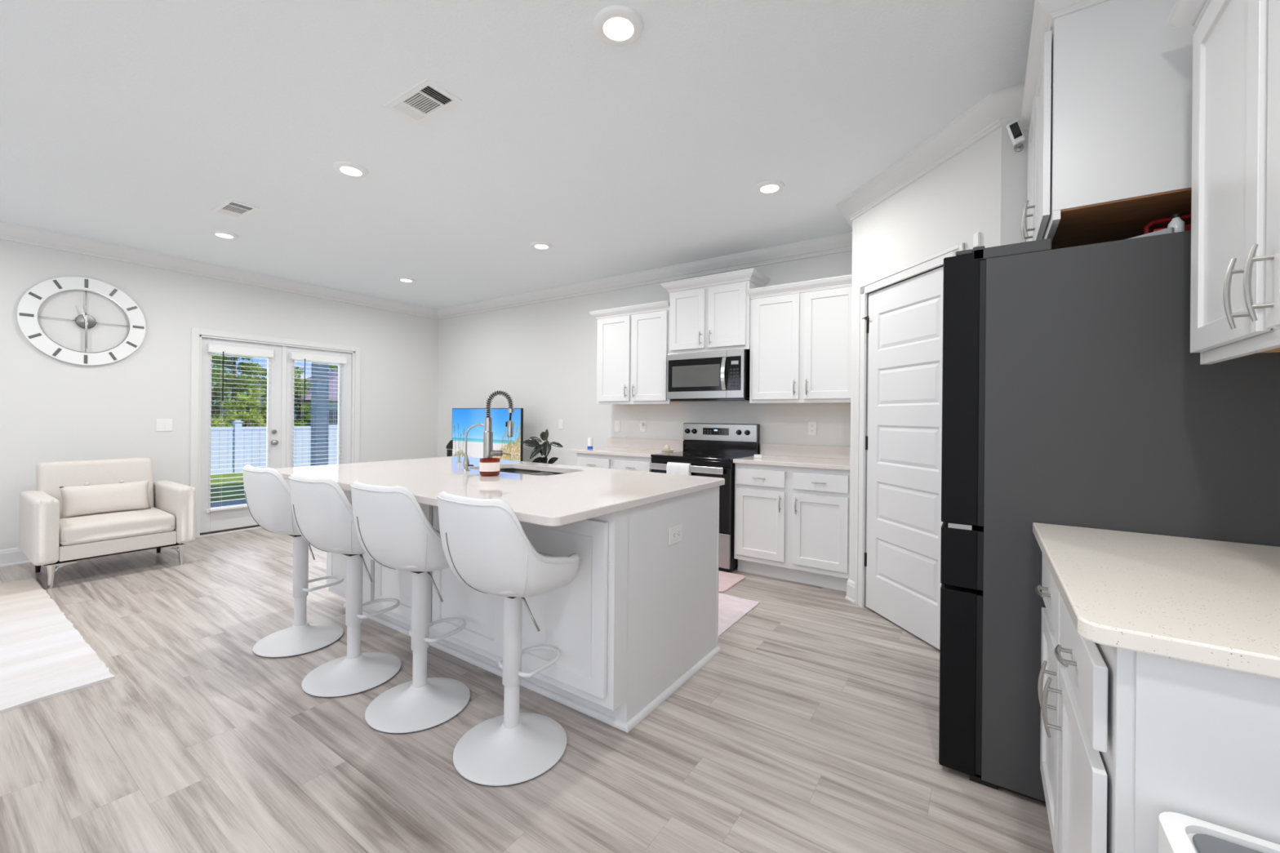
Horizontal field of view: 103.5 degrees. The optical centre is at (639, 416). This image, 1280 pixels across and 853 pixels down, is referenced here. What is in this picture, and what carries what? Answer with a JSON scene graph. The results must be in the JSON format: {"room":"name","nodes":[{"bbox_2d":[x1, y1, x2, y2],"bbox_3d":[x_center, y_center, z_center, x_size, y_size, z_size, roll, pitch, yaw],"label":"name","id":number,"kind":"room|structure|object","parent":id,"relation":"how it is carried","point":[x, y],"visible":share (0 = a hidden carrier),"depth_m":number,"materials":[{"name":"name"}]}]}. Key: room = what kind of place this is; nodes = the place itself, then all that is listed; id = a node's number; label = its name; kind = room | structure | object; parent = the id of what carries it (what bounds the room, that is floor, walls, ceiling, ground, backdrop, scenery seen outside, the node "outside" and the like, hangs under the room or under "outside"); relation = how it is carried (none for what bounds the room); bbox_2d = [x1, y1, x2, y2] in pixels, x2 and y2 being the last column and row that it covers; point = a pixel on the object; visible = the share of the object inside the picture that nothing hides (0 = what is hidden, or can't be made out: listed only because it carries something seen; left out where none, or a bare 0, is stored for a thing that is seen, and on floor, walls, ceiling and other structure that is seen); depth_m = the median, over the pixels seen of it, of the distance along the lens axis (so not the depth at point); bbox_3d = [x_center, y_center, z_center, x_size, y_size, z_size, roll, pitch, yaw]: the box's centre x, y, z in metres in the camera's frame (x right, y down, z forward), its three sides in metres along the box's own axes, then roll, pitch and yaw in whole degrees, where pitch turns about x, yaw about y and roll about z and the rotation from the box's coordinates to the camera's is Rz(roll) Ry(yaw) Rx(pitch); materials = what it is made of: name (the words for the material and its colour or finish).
{"room":"kitchen","nodes":[
{"label":"kitchen","id":0,"kind":"room"},
{"bbox_2d":[0,239,438,549],"bbox_3d":[-5.101,-0.167,4.180,0.140,2.740,7.850,1,0,34],"label":"wall","id":1,"kind":"structure","parent":0,"point":[52,409],"depth_m":4.74,"materials":[{"name":"white paint"}]},
{"bbox_2d":[0,546,31,567],"bbox_3d":[-3.766,1.147,3.263,3.120,0.137,7.570,1,0,34],"label":"baseboard","id":2,"kind":"structure","parent":1,"relation":"attached to","point":[14,556],"depth_m":4.08,"materials":[{"name":"white paint"}]},
{"bbox_2d":[17,276,146,364],"bbox_3d":[-4.835,-0.830,4.402,0.041,0.760,0.760,1,0,34],"label":"wall clock","id":3,"kind":"object","parent":1,"relation":"attached to","point":[29,305],"visible":1,"depth_m":4.37,"materials":[{"name":"silver metal"}]},
{"bbox_2d":[155,419,172,431],"bbox_3d":[-4.564,0.083,4.841,0.008,0.116,0.118,1,0,34],"label":"light switch","id":4,"kind":"object","parent":1,"relation":"attached to","point":[161,424],"visible":1,"depth_m":4.84,"materials":[{"name":"white plastic"}]},
{"bbox_2d":[200,524,259,535],"bbox_3d":[-4.074,1.199,5.725,0.120,0.028,1.475,1,0,34],"label":"trim","id":5,"kind":"structure","parent":1,"relation":"attached to","point":[255,526],"depth_m":5.29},
{"bbox_2d":[197,526,262,537],"bbox_3d":[-4.014,1.207,5.684,0.026,0.012,1.515,1,0,34],"label":"trim","id":6,"kind":"structure","parent":1,"relation":"attached to","point":[202,535],"depth_m":5.26,"materials":[{"name":"white paint"}]},
{"bbox_2d":[205,343,273,512],"bbox_3d":[-4.226,0.123,5.345,0.070,1.713,0.565,1,0,34],"label":"window blind","id":7,"kind":"object","parent":1,"relation":"attached to","point":[218,348],"visible":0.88,"depth_m":5.28,"materials":[{"name":"white plastic"}]},
{"bbox_2d":[200,337,282,533],"bbox_3d":[-4.233,0.192,5.387,0.103,1.978,0.724,1,0,34],"label":"door","id":8,"kind":"structure","parent":1,"relation":"in","point":[220,520],"depth_m":5.29,"materials":[{"name":"white paint"}]},
{"bbox_2d":[190,327,360,537],"bbox_3d":[-4.050,0.167,5.715,0.156,2.092,1.639,1,0,34],"label":"trim","id":9,"kind":"structure","parent":1,"relation":"attached to","point":[197,334],"depth_m":5.19,"materials":[{"name":"white paint"}]},
{"bbox_2d":[280,346,351,487],"bbox_3d":[-3.841,0.196,6.004,0.057,1.978,0.758,1,0,34],"label":"door","id":10,"kind":"structure","parent":1,"relation":"in","point":[287,364],"depth_m":5.88,"materials":[{"name":"white paint"}]},
{"bbox_2d":[289,351,346,466],"bbox_3d":[-3.801,0.127,5.969,0.070,1.713,0.595,1,0,34],"label":"window blind","id":11,"kind":"object","parent":1,"relation":"attached to","point":[294,356],"visible":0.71,"depth_m":5.93,"materials":[{"name":"white plastic"}]},
{"bbox_2d":[0,0,1035,309],"bbox_3d":[-2.017,-1.569,2.090,7.570,0.120,7.850,1,0,34],"label":"ceiling","id":12,"kind":"structure","parent":0,"point":[123,122],"depth_m":2.57,"materials":[{"name":"white paint"}]},
{"bbox_2d":[209,230,238,239],"bbox_3d":[-3.463,-1.513,4.205,0.188,0.018,0.188,1,0,34],"label":"recessed light","id":13,"kind":"object","parent":12,"relation":"in","point":[220,233],"visible":1,"depth_m":4.19,"materials":[{"name":"white"}]},
{"bbox_2d":[210,198,259,218],"bbox_3d":[-2.958,-1.513,3.685,0.350,0.008,0.185,1,0,34],"label":"ceiling vent","id":14,"kind":"object","parent":12,"relation":"in","point":[229,207],"visible":1,"depth_m":3.68,"materials":[{"name":"white plastic"}]},
{"bbox_2d":[333,160,368,177],"bbox_3d":[-1.757,-1.497,3.068,0.188,0.018,0.188,1,0,34],"label":"recessed light","id":15,"kind":"object","parent":12,"relation":"in","point":[346,168],"visible":1,"depth_m":3.05,"materials":[{"name":"white"}]},
{"bbox_2d":[396,276,415,282],"bbox_3d":[-2.577,-1.505,5.561,0.188,0.018,0.188,1,0,34],"label":"recessed light","id":16,"kind":"object","parent":12,"relation":"in","point":[404,279],"visible":1,"depth_m":5.54,"materials":[{"name":"white"}]},
{"bbox_2d":[383,78,462,124],"bbox_3d":[-1.038,-1.496,2.409,0.350,0.008,0.185,1,0,34],"label":"ceiling vent","id":17,"kind":"object","parent":12,"relation":"in","point":[426,100],"visible":1,"depth_m":2.40,"materials":[{"name":"white plastic"}]},
{"bbox_2d":[530,241,552,249],"bbox_3d":[-0.860,-1.489,4.404,0.188,0.018,0.188,1,0,34],"label":"recessed light","id":18,"kind":"object","parent":12,"relation":"in","point":[537,245],"visible":1,"depth_m":4.38,"materials":[{"name":"white"}]},
{"bbox_2d":[593,4,643,45],"bbox_3d":[-0.082,-1.482,1.922,0.188,0.018,0.188,1,0,34],"label":"recessed light","id":19,"kind":"object","parent":12,"relation":"in","point":[615,24],"visible":1,"depth_m":1.91,"materials":[{"name":"white plastic"}]},
{"bbox_2d":[754,179,784,194],"bbox_3d":[0.835,-1.473,3.251,0.188,0.018,0.188,1,0,34],"label":"recessed light","id":20,"kind":"object","parent":12,"relation":"in","point":[771,186],"visible":1,"depth_m":3.23,"materials":[{"name":"white"}]},
{"bbox_2d":[0,528,1053,852],"bbox_3d":[-2.043,1.281,2.090,7.570,0.100,7.850,1,0,34],"label":"floor","id":21,"kind":"structure","parent":0,"point":[813,726],"depth_m":1.88,"materials":[{"name":"wood"}]},
{"bbox_2d":[0,577,115,712],"bbox_3d":[-4.253,1.204,1.903,2.453,0.014,2.783,1,0,34],"label":"area rug","id":22,"kind":"object","parent":21,"relation":"on","point":[42,655],"visible":1,"depth_m":2.59,"materials":[{"name":"fabric"}]},
{"bbox_2d":[18,457,195,588],"bbox_3d":[-4.252,0.789,4.051,0.798,0.847,0.873,1,0,34],"label":"armchair","id":23,"kind":"object","parent":21,"relation":"on","point":[50,540],"visible":0.98,"depth_m":3.93,"materials":[{"name":"beige fabric"}]},
{"bbox_2d":[59,480,151,518],"bbox_3d":[-4.314,0.660,4.086,0.131,0.236,0.510,1,0,34],"label":"lumbar pillow","id":24,"kind":"object","parent":23,"relation":"on","point":[77,500],"visible":1,"depth_m":4.04,"materials":[{"name":"beige fabric"}]},
{"bbox_2d":[59,506,175,546],"bbox_3d":[-4.182,0.853,4.003,0.595,0.148,0.623,1,0,34],"label":"seat cushion","id":25,"kind":"object","parent":23,"relation":"on","point":[109,527],"depth_m":3.86,"materials":[{"name":"beige fabric"}]},
{"bbox_2d":[242,464,344,657],"bbox_3d":[-1.872,0.745,2.769,0.462,0.976,0.466,1,0,34],"label":"bar stool","id":26,"kind":"object","parent":21,"relation":"on","point":[267,492],"visible":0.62,"depth_m":2.65,"materials":[{"name":"white"}]},
{"bbox_2d":[275,528,288,533],"bbox_3d":[-1.868,0.577,2.773,0.330,0.052,0.310,1,0,34],"label":"seat cushion","id":27,"kind":"object","parent":26,"relation":"on","point":[277,531],"depth_m":2.59,"materials":[{"name":"plastic"}]},
{"bbox_2d":[288,472,400,697],"bbox_3d":[-1.376,0.749,2.413,0.462,0.976,0.466,1,0,33],"label":"bar stool","id":28,"kind":"object","parent":21,"relation":"on","point":[322,513],"visible":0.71,"depth_m":2.28,"materials":[{"name":"white"}]},
{"bbox_2d":[330,547,345,552],"bbox_3d":[-1.372,0.581,2.418,0.330,0.052,0.310,1,0,33],"label":"seat cushion","id":29,"kind":"object","parent":28,"relation":"on","point":[332,549],"depth_m":2.23,"materials":[{"name":"white fabric"}]},
{"bbox_2d":[350,480,470,733],"bbox_3d":[-0.951,0.753,2.166,0.462,0.976,0.466,1,0,31],"label":"bar stool","id":30,"kind":"object","parent":21,"relation":"on","point":[393,529],"visible":0.86,"depth_m":2.02,"materials":[{"name":"white"}]},
{"bbox_2d":[370,558,417,569],"bbox_3d":[-0.947,0.585,2.171,0.330,0.052,0.310,1,0,31],"label":"seat cushion","id":31,"kind":"object","parent":30,"relation":"on","point":[404,563],"depth_m":1.98,"materials":[{"name":"white fabric"}]},
{"bbox_2d":[436,491,580,786],"bbox_3d":[-0.486,0.757,1.892,0.462,0.976,0.466,1,0,34],"label":"bar stool","id":32,"kind":"object","parent":21,"relation":"on","point":[486,546],"visible":1,"depth_m":1.76,"materials":[{"name":"white"}]},
{"bbox_2d":[457,578,515,595],"bbox_3d":[-0.481,0.590,1.896,0.330,0.052,0.310,1,0,34],"label":"seat cushion","id":33,"kind":"object","parent":32,"relation":"on","point":[504,588],"depth_m":1.71,"materials":[{"name":"white fabric"}]},
{"bbox_2d":[326,468,720,733],"bbox_3d":[-0.795,0.801,2.942,2.308,0.883,0.981,1,0,34],"label":"kitchen island","id":34,"kind":"object","parent":21,"relation":"on","point":[637,619],"visible":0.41,"depth_m":2.18,"materials":[{"name":"white paint"}]},
{"bbox_2d":[274,456,724,526],"bbox_3d":[-0.877,0.338,2.844,2.355,0.032,1.330,1,0,34],"label":"island countertop","id":35,"kind":"structure","parent":34,"relation":"on","point":[580,493],"depth_m":2.46,"materials":[{"name":"stone"}]},
{"bbox_2d":[457,453,464,462],"bbox_3d":[-1.251,0.286,3.511,0.058,0.065,0.032,1,0,34],"label":"soap pump","id":36,"kind":"object","parent":35,"relation":"on","point":[459,454],"visible":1,"depth_m":3.51,"materials":[{"name":"silver metal"}]},
{"bbox_2d":[462,423,484,471],"bbox_3d":[-0.973,0.182,3.003,0.162,0.278,0.045,1,0,-10],"label":"filter faucet","id":37,"kind":"object","parent":35,"relation":"on","point":[465,462],"visible":0.91,"depth_m":2.99,"materials":[{"name":"silver metal"}]},
{"bbox_2d":[479,457,500,476],"bbox_3d":[-0.824,0.276,2.766,0.110,0.092,0.110,1,0,34],"label":"candle jar","id":38,"kind":"object","parent":35,"relation":"on","point":[488,467],"visible":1,"depth_m":2.72,"materials":[{"name":"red glass"}]},
{"bbox_2d":[483,390,514,457],"bbox_3d":[-0.811,0.084,2.876,0.168,0.477,0.082,1,0,-2],"label":"kitchen faucet","id":39,"kind":"object","parent":35,"relation":"on","point":[488,451],"visible":0.97,"depth_m":2.86,"materials":[{"name":"metal"}]},
{"bbox_2d":[499,468,561,475],"bbox_3d":[-0.716,0.451,3.118,0.735,0.184,0.405,1,0,34],"label":"sink","id":40,"kind":"object","parent":35,"relation":"in","point":[506,470],"visible":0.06,"depth_m":3.39,"materials":[{"name":"silver metal"}]},
{"bbox_2d":[668,524,682,545],"bbox_3d":[0.165,0.541,2.318,0.008,0.078,0.116,1,0,34],"label":"power outlet","id":41,"kind":"object","parent":34,"relation":"attached to","point":[675,533],"visible":1,"depth_m":2.31,"materials":[{"name":"white plastic"}]},
{"bbox_2d":[576,453,651,471],"bbox_3d":[-0.118,0.807,4.957,0.900,0.884,0.620,1,0,34],"label":"base cabinet","id":42,"kind":"object","parent":21,"relation":"on","point":[605,461],"visible":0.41,"depth_m":4.72,"materials":[{"name":"white paint"}]},
{"bbox_2d":[570,437,683,457],"bbox_3d":[-0.121,0.297,4.990,0.960,0.132,0.619,1,0,34],"label":"countertop","id":43,"kind":"structure","parent":42,"relation":"on","point":[636,447],"depth_m":5.07,"materials":[{"name":"stone"}]},
{"bbox_2d":[587,437,592,448],"bbox_3d":[-0.511,0.270,5.172,0.056,0.115,0.056,1,0,34],"label":"canister","id":44,"kind":"object","parent":43,"relation":"on","point":[589,439],"visible":1,"depth_m":5.15,"materials":[{"name":"white plastic"}]},
{"bbox_2d":[660,444,673,452],"bbox_3d":[0.259,0.301,4.829,0.124,0.066,0.124,1,0,34],"label":"spoon rest","id":45,"kind":"object","parent":43,"relation":"on","point":[667,447],"visible":1,"depth_m":4.81,"materials":[{"name":"beige ceramic"}]},
{"bbox_2d":[649,422,759,570],"bbox_3d":[0.570,0.649,4.468,0.759,1.172,0.683,1,0,34],"label":"range","id":46,"kind":"object","parent":21,"relation":"on","point":[710,449],"visible":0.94,"depth_m":4.37,"materials":[{"name":"silver glass"}]},
{"bbox_2d":[666,462,691,475],"bbox_3d":[0.323,0.519,4.228,0.215,0.264,0.038,1,0,34],"label":"dish towel","id":47,"kind":"object","parent":46,"relation":"hanging from","point":[673,468],"visible":0.31,"depth_m":4.22,"materials":[{"name":"white fabric"}]},
{"bbox_2d":[650,451,754,462],"bbox_3d":[0.568,0.348,4.461,0.759,0.024,0.572,1,0,34],"label":"cooktop","id":48,"kind":"object","parent":46,"relation":"in","point":[678,456],"depth_m":4.36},
{"bbox_2d":[718,570,745,592],"bbox_3d":[0.286,1.247,4.055,1.030,0.012,0.440,1,0,34],"label":"kitchen mat","id":49,"kind":"object","parent":21,"relation":"on","point":[726,580],"visible":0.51,"depth_m":3.84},
{"bbox_2d":[718,592,759,636],"bbox_3d":[-0.235,1.243,3.702,2.065,0.009,0.670,1,0,34],"label":"runner rug","id":50,"kind":"object","parent":21,"relation":"on","point":[731,609],"visible":0.09,"depth_m":3.27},
{"bbox_2d":[733,462,849,591],"bbox_3d":[1.265,0.820,4.016,0.882,0.884,0.620,1,0,34],"label":"base cabinet","id":51,"kind":"object","parent":21,"relation":"on","point":[792,523],"visible":0.94,"depth_m":3.78,"materials":[{"name":"white paint"}]},
{"bbox_2d":[733,443,850,470],"bbox_3d":[1.283,0.310,4.035,0.890,0.132,0.619,1,0,34],"label":"countertop","id":52,"kind":"structure","parent":51,"relation":"on","point":[826,457],"depth_m":4.14,"materials":[{"name":"stone"}]},
{"bbox_2d":[754,454,771,457],"bbox_3d":[1.008,0.327,4.151,0.140,0.028,0.046,1,0,10],"label":"charger","id":53,"kind":"object","parent":52,"relation":"on","point":[755,455],"visible":1,"depth_m":4.14,"materials":[{"name":"white plastic"}]},
{"bbox_2d":[938,230,1279,803],"bbox_3d":[1.656,0.342,1.871,0.882,1.846,0.790,1,0,34],"label":"refrigerator","id":54,"kind":"object","parent":21,"relation":"on","point":[1075,393],"visible":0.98,"depth_m":1.62,"materials":[{"name":"grey"}]},
{"bbox_2d":[1127,226,1174,239],"bbox_3d":[1.609,-0.552,1.594,0.227,0.033,0.203,1,0,-39],"label":"plastic bag","id":55,"kind":"object","parent":54,"relation":"on","point":[1169,230],"visible":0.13,"depth_m":1.52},
{"bbox_2d":[1143,213,1191,234],"bbox_3d":[1.694,-0.584,1.584,0.164,0.099,0.120,1,0,34],"label":"carrier","id":56,"kind":"object","parent":54,"relation":"on","point":[1187,227],"visible":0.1,"depth_m":1.60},
{"bbox_2d":[1153,223,1191,231],"bbox_3d":[1.694,-0.559,1.584,0.140,0.050,0.120,1,0,34],"label":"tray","id":57,"kind":"object","parent":56,"relation":"on","point":[1187,227],"depth_m":1.53,"materials":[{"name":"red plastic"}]},
{"bbox_2d":[1167,213,1184,232],"bbox_3d":[1.613,-0.572,1.518,0.036,0.073,0.036,1,0,34],"label":"bottle","id":58,"kind":"object","parent":54,"relation":"on","point":[1176,222],"visible":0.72,"depth_m":1.51,"materials":[{"name":"plastic"}]},
{"bbox_2d":[1035,554,1279,852],"bbox_3d":[1.266,0.820,1.062,0.669,0.884,0.962,1,0,34],"label":"base cabinet","id":59,"kind":"object","parent":21,"relation":"on","point":[1086,688],"depth_m":0.80,"materials":[{"name":"white paint"}]},
{"bbox_2d":[1032,522,1279,679],"bbox_3d":[1.273,0.310,1.054,0.654,0.132,0.982,1,0,34],"label":"countertop","id":60,"kind":"structure","parent":59,"relation":"on","point":[1215,603],"depth_m":0.97,"materials":[{"name":"beige stone"}]},
{"bbox_2d":[1158,812,1279,852],"bbox_3d":[0.821,0.928,0.565,0.291,0.660,0.328,1,0,34],"label":"trash bin","id":61,"kind":"object","parent":21,"relation":"on","point":[1178,833],"visible":1,"depth_m":0.72,"materials":[{"name":"white plastic"}]},
{"bbox_3d":[-1.803,0.983,6.216,1.500,0.500,0.400,1,0,34],"label":"media console","id":62,"kind":"object","parent":21,"relation":"on","visible":0},
{"bbox_2d":[446,440,453,456],"bbox_3d":[-2.442,0.513,6.569,0.130,0.429,0.100,1,0,34],"label":"tower speaker","id":63,"kind":"object","parent":62,"relation":"on","point":[450,446],"visible":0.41,"depth_m":6.52},
{"bbox_2d":[452,408,523,461],"bbox_3d":[-1.893,0.316,6.155,1.290,0.837,0.201,1,0,34],"label":"television","id":64,"kind":"object","parent":62,"relation":"on","point":[463,419],"visible":0.68,"depth_m":6.16,"materials":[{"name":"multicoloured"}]},
{"bbox_2d":[522,429,563,463],"bbox_3d":[-0.839,0.676,4.430,0.312,1.133,0.292,1,0,34],"label":"rubber plant","id":65,"kind":"object","parent":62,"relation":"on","point":[544,449],"visible":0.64,"depth_m":4.40,"materials":[{"name":"green plant"}]},
{"bbox_2d":[437,250,852,466],"bbox_3d":[0.197,-0.118,5.237,7.430,2.740,0.140,1,0,34],"label":"wall","id":66,"kind":"structure","parent":0,"point":[544,355],"depth_m":5.83,"materials":[{"name":"white paint"}]},
{"bbox_2d":[558,419,563,429],"bbox_3d":[-0.926,0.091,5.910,0.072,0.116,0.008,1,0,34],"label":"light switch","id":67,"kind":"object","parent":66,"relation":"attached to","point":[560,421],"visible":1,"depth_m":5.91,"materials":[{"name":"white plastic"}]},
{"bbox_2d":[589,300,683,404],"bbox_3d":[-0.037,-0.600,5.091,0.939,0.955,0.369,1,0,34],"label":"upper cabinet","id":68,"kind":"object","parent":66,"relation":"attached to","point":[633,341],"visible":0.94,"depth_m":4.93,"materials":[{"name":"white paint"}]},
{"bbox_2d":[640,420,646,431],"bbox_3d":[0.033,0.100,5.258,0.072,0.116,0.008,1,0,34],"label":"power outlet","id":69,"kind":"object","parent":66,"relation":"attached to","point":[642,428],"visible":0.86,"depth_m":5.25,"materials":[{"name":"white plastic"}]},
{"bbox_2d":[607,437,683,450],"bbox_3d":[0.048,0.282,5.239,0.960,0.100,0.019,1,0,34],"label":"backsplash","id":70,"kind":"structure","parent":66,"relation":"attached to","point":[675,445],"depth_m":5.22,"materials":[{"name":"stone"}]},
{"bbox_2d":[660,267,770,354],"bbox_3d":[0.673,-0.904,4.596,0.910,0.660,0.393,1,0,34],"label":"upper cabinet","id":71,"kind":"object","parent":66,"relation":"attached to","point":[709,313],"visible":0.94,"depth_m":4.44,"materials":[{"name":"white paint"}]},
{"bbox_2d":[666,348,750,402],"bbox_3d":[0.654,-0.355,4.577,0.755,0.432,0.432,1,0,34],"label":"microwave","id":72,"kind":"object","parent":71,"relation":"attached to","point":[721,375],"visible":0.93,"depth_m":4.42,"materials":[{"name":"silver metal"}]},
{"bbox_2d":[747,274,852,403],"bbox_3d":[1.367,-0.587,4.136,0.879,0.955,0.369,1,0,34],"label":"upper cabinet","id":73,"kind":"object","parent":66,"relation":"attached to","point":[801,331],"visible":0.84,"depth_m":4.03,"materials":[{"name":"white paint"}]},
{"bbox_2d":[760,443,850,459],"bbox_3d":[1.442,0.295,4.290,0.867,0.100,0.019,1,0,34],"label":"backsplash","id":74,"kind":"structure","parent":66,"relation":"attached to","point":[800,451],"depth_m":4.30,"materials":[{"name":"stone"}]},
{"bbox_2d":[808,421,817,435],"bbox_3d":[1.463,0.099,4.285,0.072,0.116,0.008,1,0,34],"label":"power outlet","id":75,"kind":"object","parent":66,"relation":"attached to","point":[811,424],"visible":1,"depth_m":4.28,"materials":[{"name":"white plastic"}]},
{"bbox_2d":[848,127,1001,608],"bbox_3d":[1.627,-0.105,2.936,0.120,2.740,1.160,1,0,-11],"label":"wall","id":76,"kind":"structure","parent":0,"point":[959,199],"depth_m":2.84,"materials":[{"name":"white paint"}]},
{"bbox_2d":[0,83,1024,319],"bbox_3d":[-2.018,-1.448,2.090,7.290,0.122,7.570,1,0,34],"label":"trim","id":77,"kind":"structure","parent":76,"relation":"attached to","point":[1002,108],"depth_m":4.43,"materials":[{"name":"white paint"}]},
{"bbox_2d":[845,578,855,604],"bbox_3d":[1.459,1.195,3.507,0.063,0.137,0.211,1,0,15],"label":"baseboard","id":78,"kind":"structure","parent":76,"relation":"attached to","point":[851,585],"depth_m":3.45,"materials":[{"name":"white paint"}]},
{"bbox_2d":[862,266,943,649],"bbox_3d":[1.567,0.222,2.998,0.064,2.060,0.747,1,0,-11],"label":"door","id":79,"kind":"structure","parent":76,"relation":"in","point":[904,321],"depth_m":2.98,"materials":[{"name":"white paint"}]},
{"bbox_2d":[854,242,964,607],"bbox_3d":[1.606,0.192,2.989,0.137,2.145,0.864,1,0,-11],"label":"trim","id":80,"kind":"structure","parent":76,"relation":"attached to","point":[935,260],"depth_m":3.34,"materials":[{"name":"white paint"}]},
{"bbox_2d":[973,232,980,247],"bbox_3d":[1.653,-0.867,2.477,0.014,0.065,0.030,1,0,-11],"label":"sensor","id":81,"kind":"object","parent":76,"relation":"attached to","point":[976,237],"visible":0.93,"depth_m":2.47,"materials":[{"name":"white plastic"}]},
{"bbox_2d":[1019,0,1197,249],"bbox_3d":[1.770,-0.986,1.779,0.670,0.715,0.848,1,0,34],"label":"upper cabinet","id":82,"kind":"object","parent":76,"relation":"attached to","point":[1107,103],"visible":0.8,"depth_m":1.57,"materials":[{"name":"white paint"}]},
{"bbox_2d":[1000,122,1028,245],"bbox_3d":[2.012,-0.102,2.200,0.730,2.740,0.120,1,0,34],"label":"wall","id":83,"kind":"structure","parent":0,"point":[1014,166],"depth_m":2.33,"materials":[{"name":"white paint"}]},
{"bbox_2d":[1006,120,1025,151],"bbox_3d":[1.703,-1.274,2.289,0.070,0.114,0.093,1,0,34],"label":"security camera","id":84,"kind":"object","parent":83,"relation":"attached to","point":[1014,129],"visible":1,"depth_m":2.26,"materials":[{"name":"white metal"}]},
{"bbox_3d":[1.002,-0.111,-0.058,0.140,2.740,7.710,1,0,34],"label":"wall","id":85,"kind":"structure","parent":0,"visible":0},
{"bbox_2d":[1166,0,1279,364],"bbox_3d":[1.342,-0.619,0.897,0.380,0.962,0.977,1,0,34],"label":"upper cabinet","id":86,"kind":"object","parent":85,"relation":"attached to","point":[1235,287],"visible":1,"depth_m":1.11,"materials":[{"name":"white paint"}]},
{"label":"outside","id":87,"kind":"structure","parent":0,"visible":0},
{"bbox_2d":[210,472,245,502],"bbox_3d":[-21.934,1.248,27.012,53.360,0.200,80.000,1,0,34],"label":"lawn","id":88,"kind":"structure","parent":87,"point":[232,476],"depth_m":9.18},
{"bbox_2d":[211,353,220,386],"bbox_3d":[-14.577,-1.082,15.850,1.986,4.596,2.336,1,0,34],"label":"tree","id":89,"kind":"object","parent":88,"relation":"on","point":[213,356],"visible":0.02,"depth_m":16.52,"materials":[{"name":"green plant"}]},
{"bbox_2d":[211,353,231,421],"bbox_3d":[-15.006,-1.736,17.018,2.621,5.896,2.203,1,0,34],"label":"tree","id":90,"kind":"object","parent":88,"relation":"on","point":[215,392],"visible":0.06,"depth_m":17.29,"materials":[{"name":"green plant"}]},
{"bbox_2d":[211,353,238,417],"bbox_3d":[-16.990,-1.086,20.069,2.118,4.559,1.925,1,0,-33],"label":"tree","id":91,"kind":"object","parent":88,"relation":"on","point":[218,399],"visible":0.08,"depth_m":20.02,"materials":[{"name":"green plant"}]},
{"bbox_2d":[211,354,265,426],"bbox_3d":[-13.592,-0.664,16.572,2.223,3.778,2.171,1,0,-20],"label":"tree","id":92,"kind":"object","parent":88,"relation":"on","point":[245,380],"visible":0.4,"depth_m":16.65,"materials":[{"name":"green plant"}]},
{"bbox_2d":[211,386,266,426],"bbox_3d":[-12.238,0.153,15.687,1.931,2.168,2.265,1,0,34],"label":"tree","id":93,"kind":"object","parent":88,"relation":"on","point":[247,415],"visible":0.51,"depth_m":15.53,"materials":[{"name":"green plant"}]},
{"bbox_2d":[221,363,266,426],"bbox_3d":[-14.038,-0.379,18.461,2.149,3.200,1.781,1,0,-23],"label":"tree","id":94,"kind":"object","parent":88,"relation":"on","point":[263,374],"visible":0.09,"depth_m":18.49,"materials":[{"name":"green plant"}]},
{"bbox_2d":[250,396,295,426],"bbox_3d":[-12.090,0.293,16.717,1.298,1.892,1.351,1,0,34],"label":"tree","id":95,"kind":"object","parent":88,"relation":"on","point":[264,411],"visible":0.08,"depth_m":16.53,"materials":[{"name":"green plant"}]},
{"bbox_2d":[210,420,337,474],"bbox_3d":[-8.470,0.680,12.448,0.170,1.185,26.570,1,0,34],"label":"vinyl fence","id":96,"kind":"object","parent":88,"relation":"on","point":[247,434],"visible":0.06,"depth_m":11.59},
{"bbox_2d":[258,378,294,425],"bbox_3d":[-14.445,-0.189,19.842,1.441,2.811,1.442,1,0,-24],"label":"tree","id":97,"kind":"object","parent":88,"relation":"on","point":[265,379],"visible":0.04,"depth_m":19.56,"materials":[{"name":"green plant"}]},
{"bbox_2d":[257,369,337,426],"bbox_3d":[-14.267,-0.781,28.884,8.900,4.000,12.500,1,0,34],"label":"house","id":98,"kind":"structure","parent":88,"relation":"on","point":[333,397],"depth_m":22.59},
{"bbox_2d":[293,368,311,426],"bbox_3d":[-14.698,-0.449,21.240,1.603,3.327,1.302,1,0,-43],"label":"tree","id":99,"kind":"object","parent":88,"relation":"on","point":[299,422],"visible":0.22,"depth_m":21.31,"materials":[{"name":"green plant"}]},
{"bbox_2d":[293,366,311,426],"bbox_3d":[-15.090,-0.510,22.175,1.523,3.443,1.747,1,0,34],"label":"tree","id":100,"kind":"object","parent":88,"relation":"on","point":[298,411],"visible":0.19,"depth_m":22.20,"materials":[{"name":"green plant"}]},
{"bbox_2d":[328,364,337,371],"bbox_3d":[-20.057,-1.556,34.554,3.582,5.442,2.701,1,0,-21],"label":"tree","id":101,"kind":"object","parent":88,"relation":"on","point":[335,367],"visible":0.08,"depth_m":33.83,"materials":[{"name":"green plant"}]},
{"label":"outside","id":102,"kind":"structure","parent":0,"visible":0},
{"bbox_2d":[210,499,246,507],"bbox_3d":[-4.909,1.265,6.659,2.310,0.080,6.500,1,0,34],"label":"patio slab","id":103,"kind":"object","parent":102,"point":[242,501],"visible":0.11,"depth_m":7.08,"materials":[{"name":"concrete"}]},
{"bbox_2d":[310,362,328,466],"bbox_3d":[-5.169,-0.148,8.151,0.186,2.740,0.186,1,0,34],"label":"patio column","id":104,"kind":"structure","parent":103,"relation":"on","point":[319,411],"depth_m":8.10,"materials":[{"name":"blue"}]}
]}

